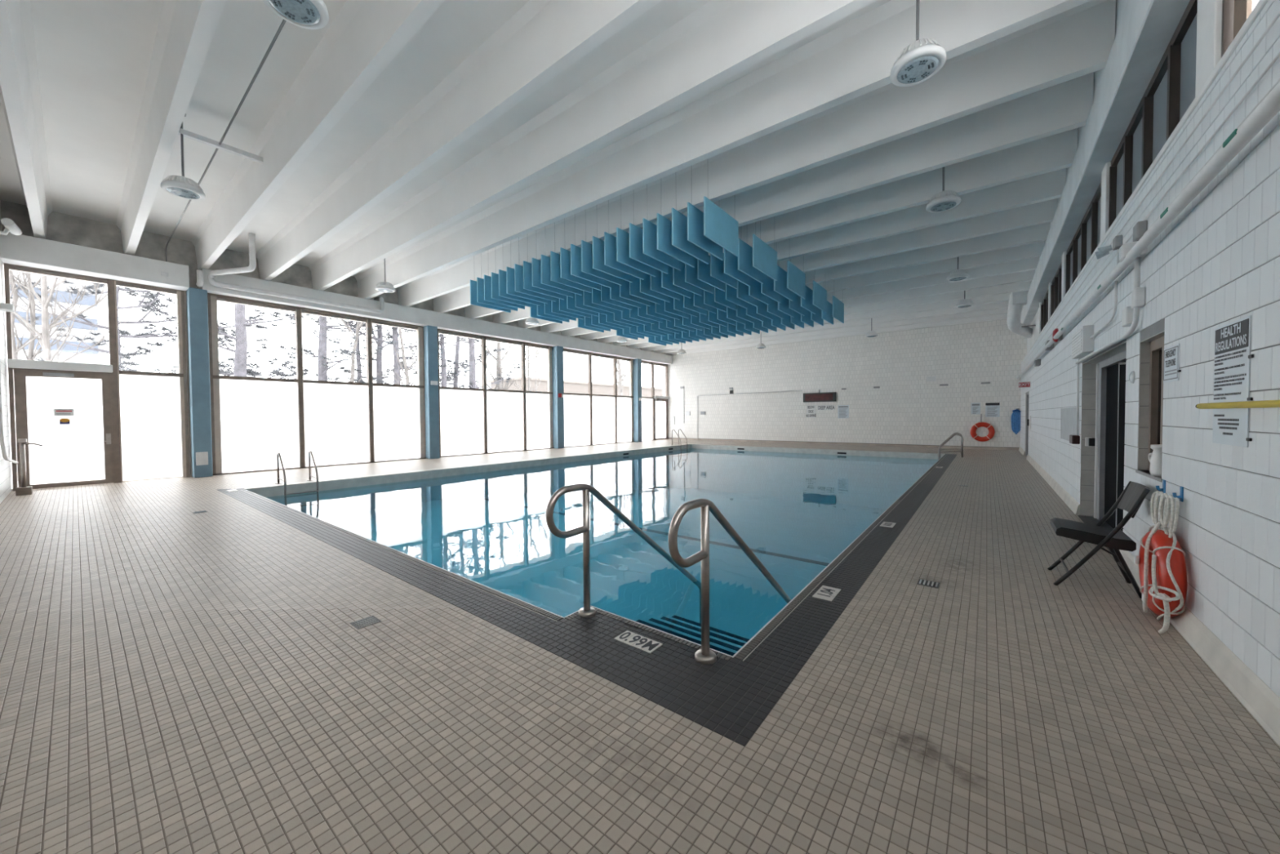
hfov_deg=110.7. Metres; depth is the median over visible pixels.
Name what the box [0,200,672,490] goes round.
wall
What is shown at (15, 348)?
bare tree
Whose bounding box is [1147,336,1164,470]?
window
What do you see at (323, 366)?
pine tree
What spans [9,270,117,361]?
bare tree
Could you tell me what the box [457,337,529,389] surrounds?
pine tree
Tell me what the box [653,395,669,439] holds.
door
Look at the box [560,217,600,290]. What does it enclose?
ceiling baffle
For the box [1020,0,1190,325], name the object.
beam
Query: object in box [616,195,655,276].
ceiling baffle
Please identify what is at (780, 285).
acoustic baffle
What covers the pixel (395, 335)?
pine tree
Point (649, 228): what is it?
ceiling baffle
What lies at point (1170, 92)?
window
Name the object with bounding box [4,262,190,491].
window
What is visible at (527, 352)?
bare tree
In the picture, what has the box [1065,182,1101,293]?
window
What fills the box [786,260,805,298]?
acoustic baffle
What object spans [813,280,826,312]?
ceiling baffle
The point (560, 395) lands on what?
fire alarm strobe
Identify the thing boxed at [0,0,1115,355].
ceiling
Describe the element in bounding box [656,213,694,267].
acoustic baffle
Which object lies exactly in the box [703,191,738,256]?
acoustic baffle
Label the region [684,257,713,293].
acoustic baffle
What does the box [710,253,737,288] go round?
acoustic baffle
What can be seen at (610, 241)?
ceiling baffle
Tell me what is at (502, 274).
ceiling baffle
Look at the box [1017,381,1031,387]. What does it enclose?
exit sign
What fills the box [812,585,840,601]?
depth marker
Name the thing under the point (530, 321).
pendant lamp
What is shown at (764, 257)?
acoustic baffle
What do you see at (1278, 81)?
conduit
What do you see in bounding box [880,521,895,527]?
depth marker
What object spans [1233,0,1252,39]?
blind
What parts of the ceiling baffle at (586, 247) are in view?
panel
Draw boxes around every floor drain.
[192,510,207,513]
[349,615,381,629]
[916,578,939,588]
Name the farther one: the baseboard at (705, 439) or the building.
the building
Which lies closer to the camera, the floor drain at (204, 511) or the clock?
the floor drain at (204, 511)
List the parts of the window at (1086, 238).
pane, pane, frame, pane, pane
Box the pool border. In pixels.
[217,453,957,746]
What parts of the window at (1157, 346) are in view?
frame, frame, pane, frame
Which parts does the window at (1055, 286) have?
frame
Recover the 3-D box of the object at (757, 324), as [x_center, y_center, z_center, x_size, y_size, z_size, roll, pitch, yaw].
[4.036,-4.020,14.771,0.028,1.590,1.190,1,2,38]
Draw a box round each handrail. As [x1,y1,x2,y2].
[546,483,701,623]
[667,498,791,664]
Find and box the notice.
[53,408,74,416]
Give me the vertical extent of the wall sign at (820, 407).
0.249 m
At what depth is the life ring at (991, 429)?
17.78 m
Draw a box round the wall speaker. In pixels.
[1044,340,1053,351]
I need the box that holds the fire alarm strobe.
[558,393,564,397]
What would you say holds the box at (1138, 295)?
attached to the wall at (1216, 264)
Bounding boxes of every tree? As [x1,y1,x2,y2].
[8,270,119,474]
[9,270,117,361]
[9,271,105,413]
[9,271,139,362]
[9,278,224,373]
[119,287,296,376]
[120,286,317,379]
[276,315,396,382]
[310,321,413,381]
[328,319,413,383]
[335,318,445,384]
[339,319,366,382]
[372,327,417,385]
[383,330,480,386]
[439,336,481,387]
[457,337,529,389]
[475,341,515,390]
[510,345,545,391]
[520,347,546,391]
[606,359,629,395]
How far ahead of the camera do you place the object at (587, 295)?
11.45 m
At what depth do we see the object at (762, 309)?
12.63 m
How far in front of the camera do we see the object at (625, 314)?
13.10 m
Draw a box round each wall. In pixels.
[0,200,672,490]
[0,204,13,502]
[662,319,1026,447]
[1020,0,1279,697]
[1026,308,1039,352]
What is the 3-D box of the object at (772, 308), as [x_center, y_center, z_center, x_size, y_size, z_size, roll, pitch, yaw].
[3.850,-3.967,12.561,0.028,1.590,1.190,1,2,38]
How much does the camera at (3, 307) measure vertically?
0.100 m
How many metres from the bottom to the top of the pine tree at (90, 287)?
9.452 m
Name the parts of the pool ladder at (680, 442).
rail, rail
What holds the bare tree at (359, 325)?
on the ground
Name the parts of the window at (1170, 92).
pane, pane, pane, pane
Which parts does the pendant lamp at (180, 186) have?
rod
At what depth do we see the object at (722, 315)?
13.35 m
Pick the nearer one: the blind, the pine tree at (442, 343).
the blind
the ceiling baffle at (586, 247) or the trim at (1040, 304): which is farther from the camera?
the trim at (1040, 304)
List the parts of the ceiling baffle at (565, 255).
panel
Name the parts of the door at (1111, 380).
frame, frame, frame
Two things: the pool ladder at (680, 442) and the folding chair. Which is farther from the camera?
the pool ladder at (680, 442)
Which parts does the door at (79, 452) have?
frosted pane, handle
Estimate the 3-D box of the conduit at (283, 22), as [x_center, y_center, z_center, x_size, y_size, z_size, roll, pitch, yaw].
[-6.808,-4.053,7.058,11.693,0.493,0.026,1,2,38]
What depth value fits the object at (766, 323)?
14.48 m
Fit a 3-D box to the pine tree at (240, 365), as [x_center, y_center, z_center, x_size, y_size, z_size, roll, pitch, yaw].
[-16.913,-3.572,18.014,5.680,9.903,6.241,1,2,38]
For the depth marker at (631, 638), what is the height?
0.007 m
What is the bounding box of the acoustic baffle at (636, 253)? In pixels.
[629,216,667,274]
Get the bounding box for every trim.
[1039,302,1041,333]
[1048,282,1051,319]
[1061,251,1066,300]
[1100,161,1111,240]
[1195,0,1259,97]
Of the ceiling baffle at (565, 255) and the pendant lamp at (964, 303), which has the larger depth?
the pendant lamp at (964, 303)
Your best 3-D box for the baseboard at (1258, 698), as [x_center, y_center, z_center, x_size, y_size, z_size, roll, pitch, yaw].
[7.517,1.095,7.980,0.047,0.150,23.420,1,2,38]
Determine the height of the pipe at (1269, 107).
0.172 m
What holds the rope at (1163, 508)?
hanging from the wall hook at (1180, 496)
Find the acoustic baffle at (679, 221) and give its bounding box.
[671,208,708,263]
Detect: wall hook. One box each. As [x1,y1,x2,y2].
[1155,480,1165,493]
[1172,485,1183,502]
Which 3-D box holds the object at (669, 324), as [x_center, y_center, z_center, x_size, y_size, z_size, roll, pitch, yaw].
[1.217,-3.996,14.623,0.028,1.590,1.190,1,2,38]
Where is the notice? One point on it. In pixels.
(57, 411)
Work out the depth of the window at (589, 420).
22.32 m
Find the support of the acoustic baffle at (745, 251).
hanging from the ceiling at (427, 138)
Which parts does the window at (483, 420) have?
frame, frosted pane, frame, frame, frosted pane, frosted pane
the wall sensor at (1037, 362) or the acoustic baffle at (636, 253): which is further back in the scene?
the wall sensor at (1037, 362)
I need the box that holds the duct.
[1007,289,1035,337]
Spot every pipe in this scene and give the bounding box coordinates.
[208,232,384,313]
[1017,81,1279,378]
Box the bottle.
[1147,444,1163,476]
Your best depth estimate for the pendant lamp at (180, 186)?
6.37 m
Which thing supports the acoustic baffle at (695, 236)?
hanging from the ceiling at (427, 138)
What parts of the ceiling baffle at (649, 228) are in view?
panel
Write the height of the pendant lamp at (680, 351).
1.247 m
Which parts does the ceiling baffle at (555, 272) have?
panel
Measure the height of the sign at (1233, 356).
0.655 m
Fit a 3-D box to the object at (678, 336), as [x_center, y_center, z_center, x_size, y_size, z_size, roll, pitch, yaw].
[1.642,-4.046,16.645,0.028,1.590,1.190,1,2,38]
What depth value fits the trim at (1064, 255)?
8.65 m
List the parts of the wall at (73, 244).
sill, infill panel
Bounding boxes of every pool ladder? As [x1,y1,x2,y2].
[275,450,319,518]
[671,429,688,449]
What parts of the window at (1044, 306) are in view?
frame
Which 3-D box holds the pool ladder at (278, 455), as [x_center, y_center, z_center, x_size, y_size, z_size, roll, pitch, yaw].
[-7.482,1.389,9.694,0.605,1.698,0.680,1,2,38]
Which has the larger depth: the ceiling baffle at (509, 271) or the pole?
the ceiling baffle at (509, 271)
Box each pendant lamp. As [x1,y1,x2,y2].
[160,113,205,199]
[262,0,328,29]
[374,257,395,293]
[524,317,538,324]
[616,336,626,342]
[677,349,686,354]
[755,343,765,348]
[865,318,878,337]
[889,0,946,86]
[925,166,960,213]
[946,257,969,281]
[955,290,973,307]
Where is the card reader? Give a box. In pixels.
[1084,437,1095,446]
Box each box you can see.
[1071,324,1093,359]
[1119,240,1146,262]
[1121,306,1133,327]
[1131,286,1145,309]
[1133,220,1147,241]
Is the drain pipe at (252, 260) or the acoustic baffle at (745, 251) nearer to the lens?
the acoustic baffle at (745, 251)
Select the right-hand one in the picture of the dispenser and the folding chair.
the folding chair
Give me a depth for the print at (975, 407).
17.99 m
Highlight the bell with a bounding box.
[1052,328,1062,342]
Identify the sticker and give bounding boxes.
[59,417,70,424]
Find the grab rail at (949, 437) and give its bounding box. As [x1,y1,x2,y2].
[937,432,963,460]
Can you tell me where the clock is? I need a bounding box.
[803,389,836,402]
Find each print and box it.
[838,405,848,415]
[972,404,979,412]
[986,404,998,416]
[1164,368,1176,375]
[1213,414,1239,435]
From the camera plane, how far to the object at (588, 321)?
14.04 m
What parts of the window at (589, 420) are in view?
frosted pane, frame, frame, frosted pane, frosted pane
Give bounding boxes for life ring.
[969,413,995,441]
[1133,524,1187,620]
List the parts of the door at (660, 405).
frosted pane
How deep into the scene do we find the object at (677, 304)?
12.03 m
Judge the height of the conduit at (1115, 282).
0.391 m
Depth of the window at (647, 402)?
25.95 m
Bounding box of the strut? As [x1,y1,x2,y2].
[177,128,263,164]
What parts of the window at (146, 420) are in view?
frame, frame, frosted pane, frame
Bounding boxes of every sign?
[805,404,815,417]
[817,404,835,410]
[837,404,848,417]
[971,402,980,413]
[985,402,999,417]
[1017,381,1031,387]
[1163,343,1181,382]
[1212,315,1253,447]
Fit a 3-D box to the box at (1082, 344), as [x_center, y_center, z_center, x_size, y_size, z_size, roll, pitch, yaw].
[5.808,-1.103,5.819,0.108,0.330,0.870,1,2,38]
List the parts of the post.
arm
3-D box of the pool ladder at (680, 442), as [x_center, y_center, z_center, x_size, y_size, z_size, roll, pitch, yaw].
[1.950,1.000,21.734,0.605,1.778,0.680,1,2,38]
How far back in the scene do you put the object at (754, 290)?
10.78 m
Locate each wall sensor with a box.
[431,380,437,385]
[1034,359,1040,366]
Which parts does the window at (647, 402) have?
frosted pane, frame, frame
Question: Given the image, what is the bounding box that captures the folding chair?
[1047,480,1150,598]
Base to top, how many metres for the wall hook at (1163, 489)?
0.100 m
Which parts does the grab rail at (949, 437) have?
rail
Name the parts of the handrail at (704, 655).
post, rail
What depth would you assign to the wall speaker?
8.76 m
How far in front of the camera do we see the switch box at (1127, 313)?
3.94 m
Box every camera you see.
[0,217,22,235]
[0,302,14,312]
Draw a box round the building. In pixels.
[488,377,662,397]
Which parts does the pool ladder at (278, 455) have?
rail, rail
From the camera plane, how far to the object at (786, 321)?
14.13 m
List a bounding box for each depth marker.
[613,630,662,653]
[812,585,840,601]
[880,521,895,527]
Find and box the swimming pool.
[242,443,945,657]
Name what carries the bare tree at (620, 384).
on the ground
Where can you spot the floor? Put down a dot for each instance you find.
(174, 679)
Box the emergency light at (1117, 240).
[1095,235,1122,264]
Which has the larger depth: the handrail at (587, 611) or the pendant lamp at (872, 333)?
the pendant lamp at (872, 333)
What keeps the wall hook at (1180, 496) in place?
attached to the wall at (1216, 264)
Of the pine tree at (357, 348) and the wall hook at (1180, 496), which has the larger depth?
the pine tree at (357, 348)
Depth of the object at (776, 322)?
14.34 m
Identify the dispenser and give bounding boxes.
[670,416,674,424]
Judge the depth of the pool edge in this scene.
14.86 m
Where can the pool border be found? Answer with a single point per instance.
(731, 697)
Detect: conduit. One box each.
[0,365,18,463]
[165,19,285,262]
[697,390,802,438]
[1020,11,1279,367]
[1020,52,1279,372]
[1075,257,1140,364]
[1089,280,1117,337]
[1108,78,1279,274]
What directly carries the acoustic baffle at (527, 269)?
hanging from the ceiling at (427, 138)
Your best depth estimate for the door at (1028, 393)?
14.80 m
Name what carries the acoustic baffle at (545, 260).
hanging from the ceiling at (427, 138)
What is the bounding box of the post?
[15,438,43,495]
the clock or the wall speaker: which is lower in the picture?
the clock
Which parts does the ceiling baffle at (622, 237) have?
panel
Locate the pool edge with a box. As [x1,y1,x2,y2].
[453,448,937,478]
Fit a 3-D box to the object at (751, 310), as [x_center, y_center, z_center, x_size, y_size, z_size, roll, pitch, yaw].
[3.371,-3.972,12.936,0.028,1.590,1.190,1,2,38]
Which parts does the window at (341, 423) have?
frame, frosted pane, frame, frame, frosted pane, frosted pane, frame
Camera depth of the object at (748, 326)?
14.83 m
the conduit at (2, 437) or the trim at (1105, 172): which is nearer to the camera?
the trim at (1105, 172)
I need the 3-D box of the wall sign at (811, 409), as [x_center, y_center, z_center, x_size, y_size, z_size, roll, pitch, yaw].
[8.504,-0.768,22.022,0.481,0.622,0.014,1,2,38]
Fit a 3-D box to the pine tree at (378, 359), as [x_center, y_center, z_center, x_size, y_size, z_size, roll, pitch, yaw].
[-15.596,-4.470,25.769,4.381,11.288,5.558,-1,2,-29]
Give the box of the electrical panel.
[1060,407,1076,440]
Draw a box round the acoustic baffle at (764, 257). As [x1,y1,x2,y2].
[752,234,777,280]
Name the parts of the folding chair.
leg, seat, leg, leg, backrest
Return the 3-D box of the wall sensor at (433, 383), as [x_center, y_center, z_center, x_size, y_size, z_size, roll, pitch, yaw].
[-7.148,-1.527,15.376,0.060,0.140,0.220,1,2,38]
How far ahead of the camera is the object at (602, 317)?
13.66 m
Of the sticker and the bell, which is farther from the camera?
the sticker
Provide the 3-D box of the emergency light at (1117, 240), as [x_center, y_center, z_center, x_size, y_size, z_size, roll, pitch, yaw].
[4.782,-1.706,4.528,0.142,0.350,0.421,1,2,38]
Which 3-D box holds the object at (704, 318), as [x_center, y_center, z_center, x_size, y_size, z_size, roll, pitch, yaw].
[2.174,-3.986,13.873,0.028,1.590,1.190,1,2,38]
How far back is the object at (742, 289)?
10.94 m
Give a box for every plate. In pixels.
[160,271,168,276]
[1028,415,1031,429]
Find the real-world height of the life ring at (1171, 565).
0.652 m
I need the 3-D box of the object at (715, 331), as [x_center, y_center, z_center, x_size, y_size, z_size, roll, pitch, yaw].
[2.839,-4.033,15.708,0.028,1.590,1.190,1,2,38]
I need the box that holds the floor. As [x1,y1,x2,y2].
[0,439,1279,853]
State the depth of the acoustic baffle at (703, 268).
9.47 m
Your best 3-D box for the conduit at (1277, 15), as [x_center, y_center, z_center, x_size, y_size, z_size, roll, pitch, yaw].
[7.513,-2.020,7.925,0.012,0.032,23.270,1,2,38]
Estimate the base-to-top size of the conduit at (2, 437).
2.702 m
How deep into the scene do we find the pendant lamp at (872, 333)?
17.82 m
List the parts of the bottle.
handle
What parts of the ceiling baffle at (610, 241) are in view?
panel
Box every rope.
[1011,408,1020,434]
[1142,491,1180,633]
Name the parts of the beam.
infill panel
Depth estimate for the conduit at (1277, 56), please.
2.66 m
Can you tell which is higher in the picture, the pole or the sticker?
the pole
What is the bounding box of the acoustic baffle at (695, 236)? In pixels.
[687,202,723,260]
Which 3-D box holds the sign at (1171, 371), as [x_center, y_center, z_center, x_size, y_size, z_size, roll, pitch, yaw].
[3.751,-0.445,3.122,0.009,0.250,0.360,1,2,38]
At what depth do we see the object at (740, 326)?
15.02 m
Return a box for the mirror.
[1128,371,1135,383]
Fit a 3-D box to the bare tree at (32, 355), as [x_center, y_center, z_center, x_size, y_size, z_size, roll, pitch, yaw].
[-17.384,-3.286,13.195,3.111,9.533,4.770,-1,2,-29]
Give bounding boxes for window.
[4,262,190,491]
[207,293,426,475]
[437,328,553,457]
[563,348,633,447]
[641,360,668,440]
[1040,289,1048,331]
[1050,262,1062,316]
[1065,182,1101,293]
[1108,0,1197,228]
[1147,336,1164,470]
[1221,0,1252,57]
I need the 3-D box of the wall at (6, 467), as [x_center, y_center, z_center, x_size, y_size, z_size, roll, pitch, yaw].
[-6.286,-1.556,3.710,17.300,5.850,0.200,1,2,38]
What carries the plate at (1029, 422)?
attached to the wall at (1216, 264)
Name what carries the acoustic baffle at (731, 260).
hanging from the ceiling at (427, 138)
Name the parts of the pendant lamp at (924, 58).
rod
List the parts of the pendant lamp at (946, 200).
rod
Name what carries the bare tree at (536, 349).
on the ground
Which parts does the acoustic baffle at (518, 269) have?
panel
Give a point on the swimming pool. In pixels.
(491, 531)
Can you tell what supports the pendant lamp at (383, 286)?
hanging from the ceiling at (427, 138)
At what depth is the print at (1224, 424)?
2.40 m
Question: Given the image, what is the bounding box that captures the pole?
[1195,400,1279,408]
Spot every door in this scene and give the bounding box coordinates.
[7,359,114,488]
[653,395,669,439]
[1026,391,1029,455]
[1077,350,1126,550]
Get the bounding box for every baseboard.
[668,437,1019,449]
[1018,446,1279,746]
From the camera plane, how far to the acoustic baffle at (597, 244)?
8.64 m
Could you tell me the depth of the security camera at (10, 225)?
7.98 m

